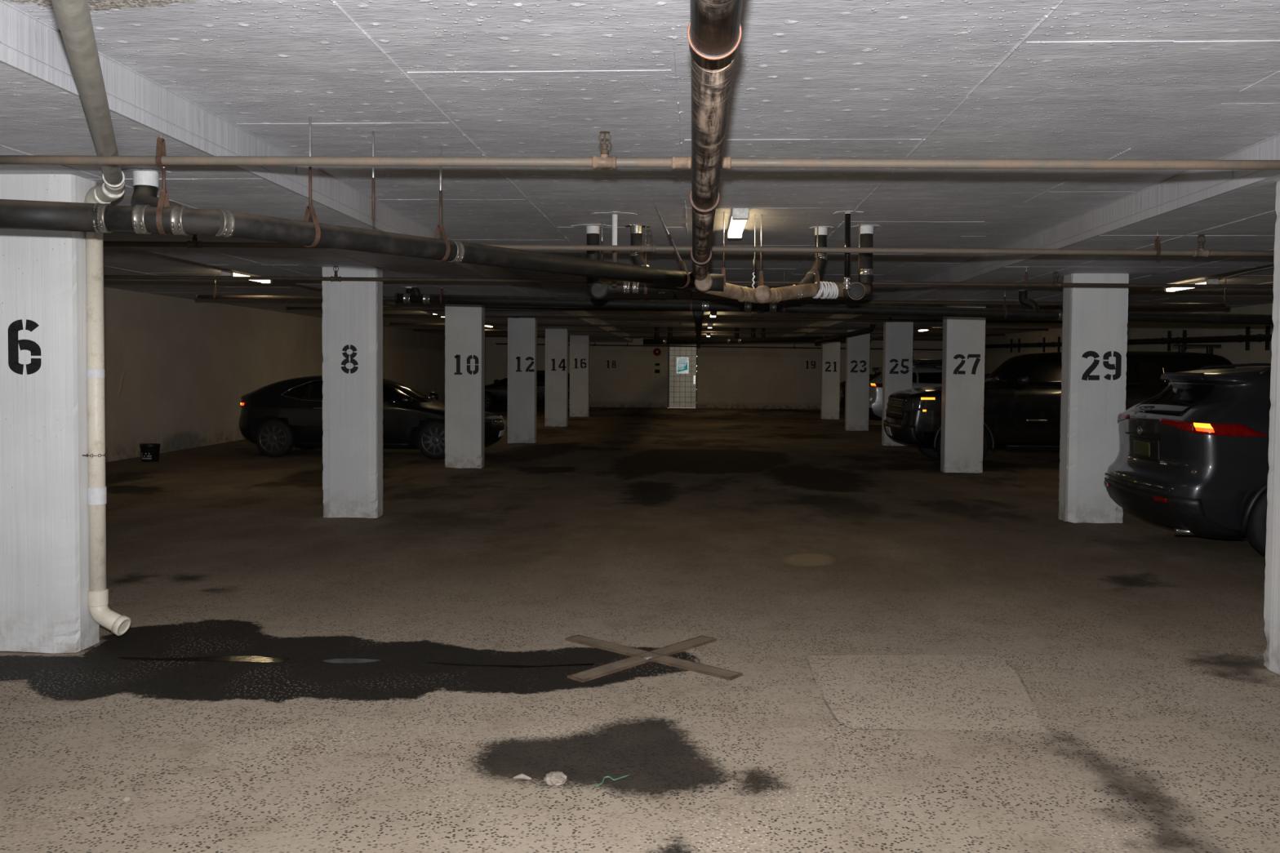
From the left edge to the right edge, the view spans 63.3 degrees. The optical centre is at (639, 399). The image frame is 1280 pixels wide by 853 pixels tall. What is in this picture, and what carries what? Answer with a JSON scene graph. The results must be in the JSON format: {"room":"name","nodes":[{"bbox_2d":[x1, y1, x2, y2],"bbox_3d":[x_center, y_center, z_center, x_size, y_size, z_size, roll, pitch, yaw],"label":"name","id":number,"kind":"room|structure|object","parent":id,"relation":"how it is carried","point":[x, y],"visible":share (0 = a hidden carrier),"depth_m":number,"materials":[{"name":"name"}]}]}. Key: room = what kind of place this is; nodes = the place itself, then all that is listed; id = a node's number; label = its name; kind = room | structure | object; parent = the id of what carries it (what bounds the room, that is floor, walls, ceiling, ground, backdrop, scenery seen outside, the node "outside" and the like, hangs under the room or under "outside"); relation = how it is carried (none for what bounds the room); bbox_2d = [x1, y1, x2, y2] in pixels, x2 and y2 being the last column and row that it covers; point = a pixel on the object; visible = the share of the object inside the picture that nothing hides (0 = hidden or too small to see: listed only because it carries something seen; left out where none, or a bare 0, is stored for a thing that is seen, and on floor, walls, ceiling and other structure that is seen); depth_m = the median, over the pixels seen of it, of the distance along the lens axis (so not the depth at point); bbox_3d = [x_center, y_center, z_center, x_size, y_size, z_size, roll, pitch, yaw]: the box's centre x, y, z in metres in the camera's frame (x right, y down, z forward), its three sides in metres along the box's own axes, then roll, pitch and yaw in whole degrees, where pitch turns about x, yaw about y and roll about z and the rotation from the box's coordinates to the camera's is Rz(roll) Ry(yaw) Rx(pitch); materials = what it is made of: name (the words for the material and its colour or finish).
{"room":"parking garage","nodes":[
{"label":"parking garage","id":0,"kind":"room"},
{"bbox_2d":[103,287,444,462],"bbox_3d":[-8.743,-0.756,19.365,0.250,3.400,42.750,1,2,3],"label":"wall","id":1,"kind":"structure","parent":0,"point":[188,364],"depth_m":20.20,"materials":[{"name":"paint"}]},
{"bbox_2d":[118,372,125,395],"bbox_3d":[-8.719,-0.271,17.468,0.012,0.391,0.216,1,2,3],"label":"wood strip","id":2,"kind":"object","parent":1,"relation":"attached to","point":[123,373],"visible":1,"depth_m":17.46,"materials":[{"name":"brown wood"}]},
{"bbox_2d":[0,406,1279,852],"bbox_3d":[1.302,1.044,18.753,19.910,0.001,42.500,1,2,3],"label":"floor","id":3,"kind":"structure","parent":0,"point":[930,660],"depth_m":5.72,"materials":[{"name":"concrete"}]},
{"bbox_2d":[0,173,99,653],"bbox_3d":[-3.668,0.079,6.023,0.950,2.731,0.264,1,2,3],"label":"concrete column","id":4,"kind":"structure","parent":3,"relation":"on","point":[44,518],"depth_m":5.89,"materials":[{"name":"white paint"}]},
{"bbox_2d":[51,0,131,635],"bbox_3d":[-2.228,0.105,4.303,0.276,2.648,3.955,-1,2,-27],"label":"drain pipe","id":5,"kind":"object","parent":4,"relation":"attached to","point":[73,17],"visible":0.96,"depth_m":5.94,"materials":[{"name":"grey plastic"}]},
{"bbox_2d":[121,795,131,802],"bbox_3d":[-1.959,1.522,3.962,0.034,0.018,0.036,1,2,3],"label":"pebble","id":6,"kind":"object","parent":3,"relation":"on","point":[127,798],"visible":1,"depth_m":3.95,"materials":[{"name":"stone"}]},
{"bbox_2d":[139,442,160,462],"bbox_3d":[-8.147,0.859,17.252,0.324,0.327,0.316,1,2,3],"label":"bucket","id":7,"kind":"object","parent":3,"relation":"on","point":[149,452],"visible":1,"depth_m":17.14,"materials":[{"name":"black plastic"}]},
{"bbox_2d":[117,655,288,662],"bbox_3d":[-2.467,1.460,5.860,0.973,0.004,0.130,1,2,3],"label":"puddle","id":8,"kind":"object","parent":3,"relation":"on","point":[255,659],"visible":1,"depth_m":5.83,"materials":[{"name":"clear liquid"}]},
{"bbox_2d":[320,658,381,663],"bbox_3d":[-1.625,1.467,5.821,0.343,0.004,0.097,1,2,3],"label":"puddle","id":9,"kind":"object","parent":3,"relation":"on","point":[335,660],"visible":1,"depth_m":5.82,"materials":[{"name":"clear liquid"}]},
{"bbox_2d":[322,266,382,518],"bbox_3d":[-3.108,-0.082,11.235,0.598,2.699,0.264,1,2,3],"label":"concrete column","id":10,"kind":"structure","parent":3,"relation":"on","point":[353,310],"depth_m":11.11,"materials":[{"name":"white paint"}]},
{"bbox_2d":[238,375,505,459],"bbox_3d":[-4.792,0.274,18.827,4.687,1.440,2.030,0,2,1],"label":"car","id":11,"kind":"object","parent":3,"relation":"on","point":[277,417],"visible":0.67,"depth_m":18.05,"materials":[{"name":"grey paint"}]},
{"bbox_2d":[401,395,412,404],"bbox_3d":[-4.013,0.003,17.878,0.170,0.170,0.175,1,2,3],"label":"mirror","id":12,"kind":"object","parent":11,"relation":"attached to","point":[406,400],"depth_m":17.82,"materials":[{"name":"grey paint"}]},
{"bbox_2d":[429,391,439,399],"bbox_3d":[-3.913,-0.061,19.729,0.170,0.170,0.175,1,2,3],"label":"mirror","id":13,"kind":"object","parent":11,"relation":"attached to","point":[434,395],"depth_m":19.68,"materials":[{"name":"grey paint"}]},
{"bbox_2d":[444,303,484,468],"bbox_3d":[-2.798,-0.247,16.589,0.595,2.667,0.284,1,2,3],"label":"concrete column","id":14,"kind":"structure","parent":3,"relation":"on","point":[464,324],"depth_m":16.46,"materials":[{"name":"white paint"}]},
{"bbox_2d":[426,662,594,668],"bbox_3d":[-0.727,1.476,5.763,0.944,0.004,0.099,0,2,0],"label":"puddle","id":15,"kind":"object","parent":3,"relation":"on","point":[445,664],"visible":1,"depth_m":5.76,"materials":[{"name":"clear liquid"}]},
{"bbox_2d":[506,317,537,443],"bbox_3d":[-2.474,-0.409,21.791,0.585,2.636,0.284,1,2,3],"label":"concrete column","id":16,"kind":"structure","parent":3,"relation":"on","point":[522,331],"depth_m":21.65,"materials":[{"name":"white paint"}]},
{"bbox_2d":[512,773,531,779],"bbox_3d":[-0.475,1.524,4.200,0.077,0.024,0.028,1,2,3],"label":"chip","id":17,"kind":"object","parent":3,"relation":"on","point":[522,776],"visible":1,"depth_m":4.19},
{"bbox_2d":[484,369,590,411],"bbox_3d":[-4.104,-0.345,36.920,4.687,1.440,2.030,0,2,1],"label":"car","id":18,"kind":"object","parent":3,"relation":"on","point":[496,393],"visible":0.29,"depth_m":36.02,"materials":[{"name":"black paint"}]},
{"bbox_2d":[543,771,567,786],"bbox_3d":[-0.340,1.518,4.166,0.095,0.037,0.106,1,2,3],"label":"stone","id":19,"kind":"object","parent":3,"relation":"on","point":[553,778],"visible":1,"depth_m":4.14,"materials":[{"name":"grey stone"}]},
{"bbox_2d":[544,328,568,426],"bbox_3d":[-2.223,-0.590,27.610,0.588,2.601,0.284,1,2,3],"label":"concrete column","id":20,"kind":"structure","parent":3,"relation":"on","point":[556,387],"depth_m":27.47,"materials":[{"name":"white paint"}]},
{"bbox_2d":[569,335,589,417],"bbox_3d":[-1.909,-0.750,32.748,0.602,2.570,0.284,1,2,3],"label":"concrete column","id":21,"kind":"structure","parent":3,"relation":"on","point":[579,344],"depth_m":32.62,"materials":[{"name":"white paint"}]},
{"bbox_2d":[595,774,631,787],"bbox_3d":[-0.123,1.530,4.186,0.182,0.006,0.053,-1,3,-42],"label":"twine","id":22,"kind":"object","parent":3,"relation":"on","point":[627,775],"visible":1,"depth_m":4.19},
{"bbox_2d":[564,634,742,682],"bbox_3d":[0.051,1.469,5.955,0.962,0.022,0.926,0,2,-4],"label":"wooden boards","id":23,"kind":"object","parent":3,"relation":"on","point":[660,655],"visible":1,"depth_m":5.88,"materials":[{"name":"brown wood"}]},
{"bbox_2d":[820,342,839,419],"bbox_3d":[5.970,-0.681,32.535,0.557,2.569,0.304,1,2,3],"label":"concrete column","id":24,"kind":"structure","parent":3,"relation":"on","point":[830,351],"depth_m":32.39,"materials":[{"name":"white paint"}]},
{"bbox_2d":[839,373,873,410],"bbox_3d":[8.744,-0.139,33.821,4.687,1.440,2.030,1,2,5],"label":"car","id":25,"kind":"object","parent":3,"relation":"on","point":[842,384],"visible":0.06,"depth_m":33.28,"materials":[{"name":"black paint"}]},
{"bbox_2d":[844,329,870,431],"bbox_3d":[5.631,-0.505,26.882,0.577,2.603,0.304,1,2,3],"label":"concrete column","id":26,"kind":"structure","parent":3,"relation":"on","point":[857,347],"depth_m":26.74,"materials":[{"name":"white paint"}]},
{"bbox_2d":[881,321,913,445],"bbox_3d":[5.428,-0.350,21.889,0.576,2.633,0.304,1,2,3],"label":"concrete column","id":27,"kind":"structure","parent":3,"relation":"on","point":[897,368],"depth_m":21.73,"materials":[{"name":"white paint"}]},
{"bbox_2d":[868,359,942,421],"bbox_3d":[8.313,-0.174,28.517,4.632,1.870,2.090,0,2,1],"label":"hatchback","id":28,"kind":"object","parent":3,"relation":"on","point":[924,375],"visible":0.2,"depth_m":27.81,"materials":[{"name":"silver metal"}]},
{"bbox_2d":[869,382,882,387],"bbox_3d":[6.450,-0.399,28.004,0.699,0.126,0.571,1,2,3],"label":"tail lamp","id":29,"kind":"object","parent":28,"relation":"attached to","point":[871,384],"depth_m":27.76,"materials":[{"name":"plastic"}]},
{"bbox_2d":[940,304,986,473],"bbox_3d":[5.114,-0.181,16.441,0.603,2.665,0.304,1,2,3],"label":"concrete column","id":30,"kind":"structure","parent":3,"relation":"on","point":[963,349],"depth_m":16.30,"materials":[{"name":"white paint"}]},
{"bbox_2d":[883,344,1235,459],"bbox_3d":[7.141,0.084,17.801,5.725,2.075,2.270,1,2,3],"label":"pickup truck","id":31,"kind":"object","parent":3,"relation":"on","point":[1022,396],"visible":0.47,"depth_m":16.91,"materials":[{"name":"black paint"}]},
{"bbox_2d":[885,395,906,420],"bbox_3d":[4.397,0.120,17.952,0.140,0.389,1.408,1,2,3],"label":"grille","id":32,"kind":"object","parent":31,"relation":"attached to","point":[895,404],"depth_m":17.65,"materials":[{"name":"black plastic"}]},
{"bbox_2d":[1017,374,1029,385],"bbox_3d":[6.196,-0.321,16.789,0.170,0.170,0.175,1,2,3],"label":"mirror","id":33,"kind":"object","parent":31,"relation":"attached to","point":[1024,380],"depth_m":16.73,"materials":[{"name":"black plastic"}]},
{"bbox_2d":[1057,273,1128,523],"bbox_3d":[4.931,-0.020,11.298,0.600,2.696,0.304,1,2,3],"label":"concrete column","id":34,"kind":"structure","parent":3,"relation":"on","point":[1095,320],"depth_m":11.16,"materials":[{"name":"white paint"}]},
{"bbox_2d":[1103,363,1271,556],"bbox_3d":[6.912,0.515,9.648,4.632,1.773,2.090,0,2,1],"label":"car","id":35,"kind":"object","parent":3,"relation":"on","point":[1192,458],"visible":0.94,"depth_m":9.05,"materials":[{"name":"grey metal"}]},
{"bbox_2d":[1117,413,1129,422],"bbox_3d":[4.817,0.187,10.368,0.050,0.106,0.460,1,2,14],"label":"tail lamp","id":36,"kind":"object","parent":35,"relation":"attached to","point":[1122,418],"depth_m":10.28,"materials":[{"name":"red plastic"}]},
{"bbox_2d":[1159,417,1194,432],"bbox_3d":[4.754,0.226,9.206,0.050,0.106,0.460,0,2,-8],"label":"tail lamp","id":37,"kind":"object","parent":35,"relation":"attached to","point":[1166,424],"depth_m":9.19,"materials":[{"name":"red plastic"}]},
{"bbox_2d":[1193,422,1214,432],"bbox_3d":[4.854,0.239,8.934,0.131,0.079,0.116,1,2,3],"label":"lit lamp","id":38,"kind":"object","parent":35,"relation":"attached to","point":[1197,427],"depth_m":8.92,"materials":[{"name":"orange"}]},
{"bbox_2d":[1262,180,1279,675],"bbox_3d":[3.954,0.154,5.501,0.900,2.731,0.600,1,2,3],"label":"concrete column","id":39,"kind":"structure","parent":3,"relation":"on","point":[1271,655],"depth_m":5.75,"materials":[{"name":"white paint"}]},
{"bbox_2d":[2,0,1279,338],"bbox_3d":[1.326,-2.039,18.647,19.910,0.731,42.500,1,2,3],"label":"ceiling","id":40,"kind":"structure","parent":0,"point":[961,79],"depth_m":5.09,"materials":[{"name":"paint"}]},
{"bbox_2d":[155,135,166,166],"bbox_3d":[-2.235,-1.160,4.842,0.026,0.143,0.058,1,2,3],"label":"hanger","id":41,"kind":"object","parent":40,"relation":"hanging from","point":[161,146],"visible":0.98,"depth_m":4.82,"materials":[{"name":"orange metal"}]},
{"bbox_2d":[0,130,1279,169],"bbox_3d":[-0.098,-1.131,4.727,6.158,0.180,0.060,1,2,3],"label":"pipe","id":42,"kind":"object","parent":41,"relation":"hanging from","point":[604,161],"visible":0.92,"depth_m":4.71,"materials":[{"name":"brown metal"}]},
{"bbox_2d":[155,137,169,235],"bbox_3d":[-2.245,-1.006,4.893,0.026,0.454,0.138,0,2,-6],"label":"hanger","id":43,"kind":"object","parent":40,"relation":"hanging from","point":[163,200],"visible":0.78,"depth_m":4.87,"materials":[{"name":"orange metal"}]},
{"bbox_2d":[0,167,698,290],"bbox_3d":[-1.469,-1.045,6.495,1.238,0.473,4.936,2,3,38],"label":"pipe","id":44,"kind":"object","parent":43,"relation":"hanging from","point":[140,217],"visible":0.94,"depth_m":5.28,"materials":[{"name":"black metal"}]},
{"bbox_2d":[684,271,724,291],"bbox_3d":[0.511,-0.930,8.169,0.310,0.187,0.568,1,2,3],"label":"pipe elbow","id":45,"kind":"object","parent":44,"relation":"attached to","point":[712,282],"visible":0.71,"depth_m":8.16,"materials":[{"name":"black metal"}]},
{"bbox_2d":[687,0,742,280],"bbox_3d":[0.270,-0.945,4.212,0.144,0.339,7.804,1,2,3],"label":"pipe","id":46,"kind":"object","parent":45,"relation":"attached to","point":[714,31],"visible":1,"depth_m":3.09,"materials":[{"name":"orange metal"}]},
{"bbox_2d":[195,262,231,272],"bbox_3d":[-5.152,-1.617,12.226,0.143,0.022,2.548,0,2,-10],"label":"cable","id":47,"kind":"object","parent":40,"relation":"attached to","point":[203,264],"visible":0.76,"depth_m":12.95,"materials":[{"name":"white paint"}]},
{"bbox_2d":[213,274,217,299],"bbox_3d":[-5.913,-1.574,14.448,0.026,0.344,0.064,1,2,3],"label":"hanger","id":48,"kind":"object","parent":40,"relation":"hanging from","point":[215,289],"visible":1,"depth_m":14.44,"materials":[{"name":"orange metal"}]},
{"bbox_2d":[194,292,1230,307],"bbox_3d":[0.792,-1.394,14.088,14.001,0.218,0.068,1,2,3],"label":"pipe","id":49,"kind":"object","parent":48,"relation":"hanging from","point":[196,296],"visible":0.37,"depth_m":13.94,"materials":[{"name":"brown metal"}]},
{"bbox_2d":[221,269,272,284],"bbox_3d":[-5.404,-1.696,14.308,0.132,0.085,1.360,1,2,3],"label":"ceiling lamp","id":50,"kind":"object","parent":40,"relation":"attached to","point":[233,273],"visible":0.56,"depth_m":13.98,"materials":[{"name":"white plastic"}]},
{"bbox_2d":[233,272,270,283],"bbox_3d":[-5.404,-1.678,14.309,0.124,0.040,1.190,1,2,3],"label":"diffuser","id":51,"kind":"object","parent":50,"relation":"attached to","point":[234,273],"depth_m":14.31,"materials":[{"name":"white plastic"}]},
{"bbox_2d":[303,115,320,247],"bbox_3d":[-1.692,-1.118,5.327,0.138,0.667,0.026,2,3,38],"label":"hanger","id":52,"kind":"object","parent":40,"relation":"hanging from","point":[310,208],"visible":0.73,"depth_m":5.32,"materials":[{"name":"orange metal"}]},
{"bbox_2d":[0,0,633,342],"bbox_3d":[-2.763,-1.973,18.872,2.702,0.942,42.500,1,2,3],"label":"beam","id":53,"kind":"structure","parent":40,"relation":"attached to","point":[42,113],"depth_m":6.00,"materials":[{"name":"paint"}]},
{"bbox_2d":[372,130,374,219],"bbox_3d":[-1.450,-1.221,5.643,0.014,0.476,0.014,1,2,3],"label":"hanger","id":54,"kind":"object","parent":40,"relation":"hanging from","point":[373,131],"visible":1,"depth_m":5.64,"materials":[{"name":"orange metal"}]},
{"bbox_2d":[434,145,450,262],"bbox_3d":[-1.154,-1.134,6.005,0.138,0.666,0.026,2,3,38],"label":"hanger","id":55,"kind":"object","parent":40,"relation":"hanging from","point":[440,227],"visible":0.77,"depth_m":6.00,"materials":[{"name":"orange metal"}]},
{"bbox_2d":[285,306,710,311],"bbox_3d":[0.787,-1.558,17.340,13.679,0.183,0.068,1,2,3],"label":"pipe","id":56,"kind":"object","parent":40,"relation":"hanging from","point":[287,308],"visible":0.31,"depth_m":17.47,"materials":[{"name":"brown metal"}]},
{"bbox_2d":[591,211,637,286],"bbox_3d":[-0.201,-1.238,8.591,0.351,0.598,0.307,1,2,24],"label":"conduit","id":57,"kind":"object","parent":40,"relation":"attached to","point":[614,215],"visible":0.8,"depth_m":8.56,"materials":[{"name":"white metal"}]},
{"bbox_2d":[644,224,647,294],"bbox_3d":[0.050,-1.241,9.174,0.026,0.614,0.126,0,2,-3],"label":"hanger","id":58,"kind":"object","parent":40,"relation":"hanging from","point":[645,286],"visible":0.55,"depth_m":9.16,"materials":[{"name":"orange metal"}]},
{"bbox_2d":[570,223,695,299],"bbox_3d":[-0.050,-1.212,9.143,1.161,0.678,0.514,1,2,9],"label":"pipe","id":59,"kind":"object","parent":58,"relation":"hanging from","point":[598,290],"visible":0.64,"depth_m":9.18,"materials":[{"name":"black metal"}]},
{"bbox_2d":[653,200,689,288],"bbox_3d":[0.243,-1.179,7.878,0.290,0.664,0.084,1,2,13],"label":"hanger","id":60,"kind":"object","parent":40,"relation":"hanging from","point":[681,260],"visible":0.8,"depth_m":7.86,"materials":[{"name":"orange metal"}]},
{"bbox_2d":[721,211,725,286],"bbox_3d":[0.676,-1.192,8.390,0.026,0.657,0.132,0,2,-3],"label":"hanger","id":61,"kind":"object","parent":40,"relation":"hanging from","point":[723,271],"visible":0.63,"depth_m":8.38,"materials":[{"name":"orange metal"}]},
{"bbox_2d":[727,208,749,239],"bbox_3d":[0.828,-1.489,8.822,0.132,0.085,1.360,1,2,3],"label":"ceiling lamp","id":62,"kind":"object","parent":40,"relation":"attached to","point":[739,217],"visible":1,"depth_m":8.49,"materials":[{"name":"white plastic"}]},
{"bbox_2d":[728,217,746,237],"bbox_3d":[0.828,-1.471,8.823,0.124,0.040,1.190,1,2,3],"label":"diffuser","id":63,"kind":"object","parent":62,"relation":"attached to","point":[735,228],"depth_m":8.82,"materials":[{"name":"white plastic"}]},
{"bbox_2d":[751,214,755,288],"bbox_3d":[0.930,-1.209,8.451,0.024,0.620,0.158,1,2,10],"label":"hanger","id":64,"kind":"object","parent":40,"relation":"hanging from","point":[754,259],"visible":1,"depth_m":8.47,"materials":[{"name":"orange metal"}]},
{"bbox_2d":[643,327,871,344],"bbox_3d":[3.399,-1.859,30.311,6.617,0.528,0.192,1,2,3],"label":"far manifold","id":65,"kind":"object","parent":40,"relation":"hanging from","point":[670,340],"visible":0.8,"depth_m":30.28,"materials":[{"name":"black metal"}]},
{"bbox_2d":[692,310,703,348],"bbox_3d":[1.453,-1.571,25.836,0.156,0.217,23.170,1,2,3],"label":"pipe","id":66,"kind":"object","parent":65,"relation":"attached to","point":[698,314],"visible":0.87,"depth_m":17.08,"materials":[{"name":"black metal"}]},
{"bbox_2d":[758,214,764,286],"bbox_3d":[0.995,-1.184,8.523,0.026,0.674,0.140,0,2,-3],"label":"hanger","id":67,"kind":"object","parent":40,"relation":"hanging from","point":[761,273],"visible":0.58,"depth_m":8.51,"materials":[{"name":"orange metal"}]},
{"bbox_2d":[782,271,785,313],"bbox_3d":[1.855,-1.386,13.380,0.026,0.534,0.140,1,2,3],"label":"hanger","id":68,"kind":"object","parent":40,"relation":"hanging from","point":[784,301],"visible":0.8,"depth_m":13.34,"materials":[{"name":"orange metal"}]},
{"bbox_2d":[395,286,1273,324],"bbox_3d":[2.644,-1.212,13.345,11.735,0.453,0.286,1,2,3],"label":"pipe","id":69,"kind":"object","parent":68,"relation":"hanging from","point":[413,295],"visible":0.91,"depth_m":13.31,"materials":[{"name":"black metal"}]},
{"bbox_2d":[813,222,820,293],"bbox_3d":[1.523,-1.207,8.915,0.026,0.643,0.148,0,2,-3],"label":"hanger","id":70,"kind":"object","parent":40,"relation":"hanging from","point":[816,274],"visible":0.73,"depth_m":8.90,"materials":[{"name":"orange metal"}]},
{"bbox_2d":[699,224,880,303],"bbox_3d":[1.378,-1.157,8.667,1.835,0.732,0.745,-1,3,-44],"label":"pipe","id":71,"kind":"object","parent":70,"relation":"hanging from","point":[806,287],"visible":0.96,"depth_m":8.87,"materials":[{"name":"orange metal"}]},
{"bbox_2d":[833,210,864,289],"bbox_3d":[1.684,-1.205,8.386,0.240,0.622,0.175,1,2,3],"label":"vent pipe","id":72,"kind":"object","parent":40,"relation":"attached to","point":[846,284],"visible":0.99,"depth_m":8.37,"materials":[{"name":"black plastic"}]},
{"bbox_2d":[857,224,860,275],"bbox_3d":[1.917,-1.312,9.070,0.014,0.436,0.014,1,2,3],"label":"hanger","id":73,"kind":"object","parent":40,"relation":"hanging from","point":[859,259],"visible":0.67,"depth_m":9.06,"materials":[{"name":"orange metal"}]},
{"bbox_2d":[1002,288,1007,318],"bbox_3d":[4.651,-1.225,13.232,0.026,0.380,0.140,1,2,3],"label":"hanger","id":74,"kind":"object","parent":40,"relation":"hanging from","point":[1004,306],"visible":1,"depth_m":13.21,"materials":[{"name":"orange metal"}]},
{"bbox_2d":[1024,266,1028,287],"bbox_3d":[3.896,-1.239,10.467,0.026,0.206,0.054,1,2,3],"label":"hanger","id":75,"kind":"object","parent":40,"relation":"hanging from","point":[1026,281],"visible":1,"depth_m":10.45,"materials":[{"name":"orange metal"}]},
{"bbox_2d":[103,266,1273,288],"bbox_3d":[0.317,-1.266,10.662,12.847,0.201,0.054,1,2,3],"label":"pipe","id":76,"kind":"object","parent":75,"relation":"hanging from","point":[335,277],"visible":0.8,"depth_m":10.61,"materials":[{"name":"brown metal"}]},
{"bbox_2d":[777,133,1279,343],"bbox_3d":[5.338,-1.895,18.433,2.472,0.942,42.500,1,2,3],"label":"beam","id":77,"kind":"structure","parent":40,"relation":"attached to","point":[1234,210],"depth_m":8.64,"materials":[{"name":"paint"}]},
{"bbox_2d":[1154,230,1160,256],"bbox_3d":[3.862,-1.167,7.746,0.026,0.195,0.058,1,2,3],"label":"hanger","id":78,"kind":"object","parent":40,"relation":"hanging from","point":[1157,245],"visible":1,"depth_m":7.73,"materials":[{"name":"orange metal"}]},
{"bbox_2d":[102,230,1274,257],"bbox_3d":[0.236,-1.211,7.942,9.571,0.220,0.060,1,2,3],"label":"pipe","id":79,"kind":"object","parent":78,"relation":"hanging from","point":[193,243],"visible":0.84,"depth_m":7.88,"materials":[{"name":"brown metal"}]},
{"bbox_2d":[1163,279,1218,292],"bbox_3d":[7.694,-1.596,14.518,0.132,0.085,1.360,1,2,3],"label":"ceiling lamp","id":80,"kind":"object","parent":40,"relation":"attached to","point":[1206,281],"visible":0.6,"depth_m":14.30,"materials":[{"name":"white plastic"}]},
{"bbox_2d":[1166,282,1205,291],"bbox_3d":[7.694,-1.578,14.518,0.124,0.040,1.190,1,2,3],"label":"diffuser","id":81,"kind":"object","parent":80,"relation":"attached to","point":[1168,289],"depth_m":14.71,"materials":[{"name":"white plastic"}]},
{"bbox_2d":[1222,278,1226,307],"bbox_3d":[7.733,-1.417,13.709,0.026,0.396,0.064,1,2,3],"label":"hanger","id":82,"kind":"object","parent":40,"relation":"hanging from","point":[1224,297],"visible":0.96,"depth_m":13.70,"materials":[{"name":"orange metal"}]},
{"bbox_2d":[1217,265,1274,279],"bbox_3d":[7.294,-1.531,12.508,0.064,0.022,2.011,1,2,12],"label":"cable","id":83,"kind":"object","parent":40,"relation":"attached to","point":[1272,266],"visible":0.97,"depth_m":12.37,"materials":[{"name":"white paint"}]},
{"bbox_2d":[484,336,942,409],"bbox_3d":[2.478,-1.382,40.026,19.910,3.400,0.250,1,2,3],"label":"wall","id":84,"kind":"structure","parent":0,"point":[742,378],"depth_m":39.88,"materials":[{"name":"paint"}]},
{"bbox_2d":[653,347,661,355],"bbox_3d":[0.656,-1.843,39.912,0.300,0.300,0.144,1,2,3],"label":"bell","id":85,"kind":"object","parent":84,"relation":"attached to","point":[656,352],"visible":1,"depth_m":39.88,"materials":[{"name":"red metal"}]},
{"bbox_2d":[667,343,697,408],"bbox_3d":[1.637,-1.008,39.880,1.137,2.650,0.153,1,2,3],"label":"door","id":86,"kind":"structure","parent":84,"relation":"in","point":[682,388],"depth_m":39.90,"materials":[{"name":"metal"}]},
{"bbox_2d":[676,357,688,373],"bbox_3d":[1.638,-1.324,39.887,0.470,0.630,0.010,1,2,3],"label":"parking sign","id":87,"kind":"object","parent":86,"relation":"attached to","point":[682,363],"visible":1,"depth_m":39.88,"materials":[{"name":"teal"}]},
{"bbox_2d":[413,328,1004,335],"bbox_3d":[1.791,-1.936,28.896,16.438,0.195,0.062,1,2,3],"label":"pipe","id":88,"kind":"object","parent":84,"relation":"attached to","point":[1003,334],"visible":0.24,"depth_m":28.86,"materials":[{"name":"brown metal"}]},
{"bbox_2d":[484,335,942,340],"bbox_3d":[2.483,-2.111,34.364,16.926,0.191,0.062,1,2,3],"label":"pipe","id":89,"kind":"object","parent":84,"relation":"attached to","point":[485,335],"visible":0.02,"depth_m":34.42,"materials":[{"name":"brown metal"}]},
{"bbox_2d":[388,320,1048,330],"bbox_3d":[1.696,-1.759,24.198,15.346,0.214,0.062,1,2,3],"label":"pipe","id":90,"kind":"object","parent":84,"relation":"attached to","point":[389,323],"visible":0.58,"depth_m":24.17,"materials":[{"name":"brown metal"}]},
{"bbox_2d":[495,341,942,350],"bbox_3d":[2.928,-2.010,38.452,16.682,0.260,0.068,1,2,3],"label":"pipe","id":91,"kind":"object","parent":84,"relation":"attached to","point":[594,344],"visible":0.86,"depth_m":38.43,"materials":[{"name":"brown metal"}]},
{"bbox_2d":[382,314,1062,323],"bbox_3d":[1.182,-1.667,20.622,14.224,0.223,0.062,1,2,3],"label":"pipe","id":92,"kind":"object","parent":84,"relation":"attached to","point":[402,315],"visible":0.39,"depth_m":20.57,"materials":[{"name":"brown metal"}]},
{"bbox_2d":[813,324,875,343],"bbox_3d":[4.797,-1.552,24.491,0.154,0.426,2.686,0,2,-19],"label":"pipe","id":93,"kind":"object","parent":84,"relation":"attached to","point":[870,329],"visible":0.91,"depth_m":24.26,"materials":[{"name":"black metal"}]},
{"bbox_2d":[984,303,1273,374],"bbox_3d":[11.387,-0.563,18.274,0.250,3.400,42.750,1,2,3],"label":"wall","id":94,"kind":"structure","parent":0,"point":[1235,352],"depth_m":22.09,"materials":[{"name":"paint"}]},
{"bbox_2d":[985,333,1271,348],"bbox_3d":[11.571,-1.461,26.785,0.124,0.297,19.795,1,2,3],"label":"pipe","id":95,"kind":"object","parent":94,"relation":"attached to","point":[1268,337],"visible":0.64,"depth_m":21.59,"materials":[{"name":"black metal"}]},
{"bbox_2d":[1159,330,1172,351],"bbox_3d":[11.380,-1.277,22.496,0.235,0.440,0.240,1,2,3],"label":"wall bracket","id":96,"kind":"object","parent":94,"relation":"attached to","point":[1169,335],"visible":0.8,"depth_m":22.47,"materials":[{"name":"black metal"}]},
{"bbox_2d":[1173,329,1187,351],"bbox_3d":[11.341,-1.247,21.796,0.235,0.440,0.240,1,2,3],"label":"wall bracket","id":97,"kind":"object","parent":94,"relation":"attached to","point":[1184,334],"visible":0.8,"depth_m":21.77,"materials":[{"name":"black metal"}]},
{"bbox_2d":[1235,326,1250,350],"bbox_3d":[11.205,-1.139,19.295,0.235,0.440,0.240,1,2,3],"label":"wall bracket","id":98,"kind":"object","parent":94,"relation":"attached to","point":[1247,331],"visible":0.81,"depth_m":19.27,"materials":[{"name":"black metal"}]},
{"bbox_2d":[1255,325,1271,350],"bbox_3d":[11.168,-1.111,18.623,0.235,0.440,0.240,1,2,3],"label":"wall bracket","id":99,"kind":"object","parent":94,"relation":"attached to","point":[1267,331],"visible":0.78,"depth_m":18.59,"materials":[{"name":"black metal"}]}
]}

